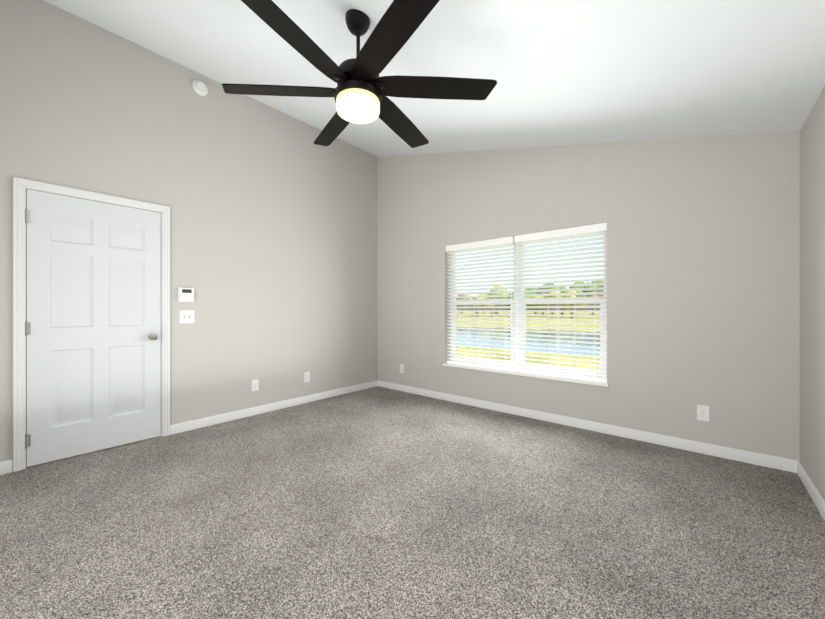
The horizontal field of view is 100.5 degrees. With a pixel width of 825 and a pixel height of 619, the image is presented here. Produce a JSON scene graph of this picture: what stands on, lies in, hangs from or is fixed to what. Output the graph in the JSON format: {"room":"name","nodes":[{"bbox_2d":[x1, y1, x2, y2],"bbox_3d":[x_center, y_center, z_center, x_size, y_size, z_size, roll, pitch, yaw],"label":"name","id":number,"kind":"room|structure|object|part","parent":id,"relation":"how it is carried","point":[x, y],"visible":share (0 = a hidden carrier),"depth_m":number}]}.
{"room":"empty bedroom","nodes":[
{"label":"empty bedroom","id":0,"kind":"room"},
{"bbox_2d":[0,0,377,461],"bbox_3d":[-2.063,-0.728,3.566,0.220,3.775,4.880,0,0,40],"label":"wall","id":1,"kind":"structure","parent":0,"point":[273,238],"depth_m":3.45},
{"bbox_2d":[0,459,12,474],"bbox_3d":[-3.139,1.116,2.117,0.014,0.088,0.878,0,0,40],"label":"baseboard","id":2,"kind":"structure","parent":1,"relation":"attached to","point":[6,467],"depth_m":2.42},
{"bbox_2d":[13,177,169,471],"bbox_3d":[-2.631,0.128,2.881,0.200,2.065,0.860,0,0,40],"label":"door frame","id":3,"kind":"structure","parent":1,"relation":"in","point":[25,292],"depth_m":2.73},
{"bbox_2d":[25,189,160,466],"bbox_3d":[-2.547,0.136,2.804,0.108,2.033,0.822,0,0,40],"label":"door","id":4,"kind":"structure","parent":3,"relation":"attached to","point":[93,326],"depth_m":2.77},
{"bbox_2d":[178,287,193,301],"bbox_3d":[-2.154,-0.140,3.269,0.027,0.136,0.128,0,0,40],"label":"thermostat","id":5,"kind":"object","parent":1,"relation":"attached to","point":[185,294],"visible":1,"depth_m":3.26},
{"bbox_2d":[179,310,194,322],"bbox_3d":[-2.151,0.070,3.277,0.021,0.124,0.124,0,0,40],"label":"switch plate","id":6,"kind":"object","parent":1,"relation":"attached to","point":[186,316],"visible":1,"depth_m":3.28},
{"bbox_2d":[192,80,207,95],"bbox_3d":[-2.071,-2.175,3.355,0.043,0.140,0.140,0,0,40],"label":"smoke detector","id":7,"kind":"object","parent":1,"relation":"attached to","point":[200,87],"visible":0.98,"depth_m":3.34},
{"bbox_2d":[252,379,258,390],"bbox_3d":[-1.734,0.835,3.779,0.008,0.122,0.076,0,0,40],"label":"electrical outlet","id":8,"kind":"object","parent":1,"relation":"attached to","point":[255,385],"visible":1,"depth_m":3.78},
{"bbox_2d":[170,380,377,434],"bbox_3d":[-1.385,1.116,4.185,0.014,0.088,2.658,0,0,40],"label":"baseboard","id":9,"kind":"structure","parent":1,"relation":"attached to","point":[205,422],"depth_m":3.82},
{"bbox_2d":[304,372,309,381],"bbox_3d":[-1.313,0.840,4.275,0.008,0.122,0.076,0,0,40],"label":"electrical outlet","id":10,"kind":"object","parent":1,"relation":"attached to","point":[306,376],"visible":1,"depth_m":4.27},
{"bbox_2d":[0,386,824,618],"bbox_3d":[-0.344,1.220,2.107,4.690,0.120,4.880,0,0,40],"label":"floor","id":11,"kind":"structure","parent":0,"point":[377,502],"depth_m":1.84},
{"bbox_2d":[44,0,824,156],"bbox_3d":[-0.344,-1.877,2.107,4.790,1.358,4.980,0,0,40],"label":"ceiling","id":12,"kind":"structure","parent":0,"point":[570,72],"depth_m":2.30},
{"bbox_2d":[222,0,496,147],"bbox_3d":[-0.332,-1.496,2.098,1.553,0.610,1.668,0,0,40],"label":"fan","id":13,"kind":"object","parent":12,"relation":"hanging from","point":[397,25],"depth_m":2.02},
{"bbox_3d":[-0.332,-1.232,2.098,0.263,0.081,0.263,0,0,40],"label":"fan shade","id":14,"kind":"part","parent":13,"relation":"part of"},
{"bbox_2d":[378,132,799,460],"bbox_3d":[1.170,-0.728,3.892,4.290,3.775,0.200,0,0,40],"label":"wall","id":15,"kind":"structure","parent":0,"point":[703,271],"depth_m":3.00},
{"bbox_2d":[400,364,403,372],"bbox_3d":[-0.151,0.842,4.877,0.076,0.122,0.008,0,0,40],"label":"electrical outlet","id":16,"kind":"object","parent":15,"relation":"attached to","point":[401,368],"visible":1,"depth_m":4.88},
{"bbox_2d":[443,363,608,386],"bbox_3d":[1.149,0.706,3.845,1.870,0.028,0.149,0,0,40],"label":"window sill","id":17,"kind":"structure","parent":15,"relation":"in","point":[596,383],"depth_m":3.65},
{"bbox_2d":[450,231,606,378],"bbox_3d":[1.219,-0.064,3.926,1.840,1.512,0.074,0,0,40],"label":"window unit","id":18,"kind":"structure","parent":15,"relation":"in","point":[548,363],"depth_m":3.86},
{"bbox_2d":[445,236,514,370],"bbox_3d":[0.795,-0.064,4.141,0.910,1.508,0.078,0,0,40],"label":"window blind","id":19,"kind":"object","parent":18,"relation":"attached to","point":[485,243],"visible":0.98,"depth_m":4.11},
{"bbox_2d":[514,222,606,382],"bbox_3d":[1.499,-0.064,3.543,0.910,1.508,0.078,0,0,40],"label":"window blind","id":20,"kind":"object","parent":18,"relation":"attached to","point":[569,232],"visible":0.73,"depth_m":3.51},
{"bbox_2d":[377,380,797,472],"bbox_3d":[1.101,1.116,3.810,4.290,0.088,0.014,0,0,40],"label":"baseboard","id":21,"kind":"structure","parent":15,"relation":"attached to","point":[775,462],"depth_m":3.11},
{"bbox_2d":[697,405,708,421],"bbox_3d":[2.341,0.835,2.764,0.076,0.122,0.008,0,0,40],"label":"electrical outlet","id":22,"kind":"object","parent":15,"relation":"attached to","point":[702,413],"visible":1,"depth_m":2.76},
{"bbox_2d":[800,86,824,499],"bbox_3d":[1.369,-0.728,0.655,0.200,3.775,4.880,0,0,40],"label":"wall","id":23,"kind":"structure","parent":0,"point":[812,295],"depth_m":2.12},
{"bbox_2d":[797,461,824,520],"bbox_3d":[1.287,1.116,0.725,0.014,0.088,4.480,0,0,40],"label":"baseboard","id":24,"kind":"structure","parent":23,"relation":"attached to","point":[813,491],"depth_m":2.10},
{"label":"outside","id":25,"kind":"structure","parent":0,"visible":0},
{"bbox_2d":[457,312,599,369],"bbox_3d":[80.049,1.530,115.680,500.000,0.300,400.000,0,0,40],"label":"ground","id":26,"kind":"structure","parent":25,"point":[552,355],"depth_m":23.67},
{"bbox_2d":[457,327,599,355],"bbox_3d":[4.864,1.374,18.246,129.850,0.012,11.858,0,0,40],"label":"pond","id":27,"kind":"structure","parent":26,"relation":"on","point":[551,342],"depth_m":15.14},
{"bbox_2d":[456,281,603,317],"bbox_3d":[11.584,-3.350,98.700,241.706,9.561,52.812,0,0,40],"label":"trees","id":28,"kind":"object","parent":26,"relation":"on","point":[541,296],"depth_m":75.40}
]}

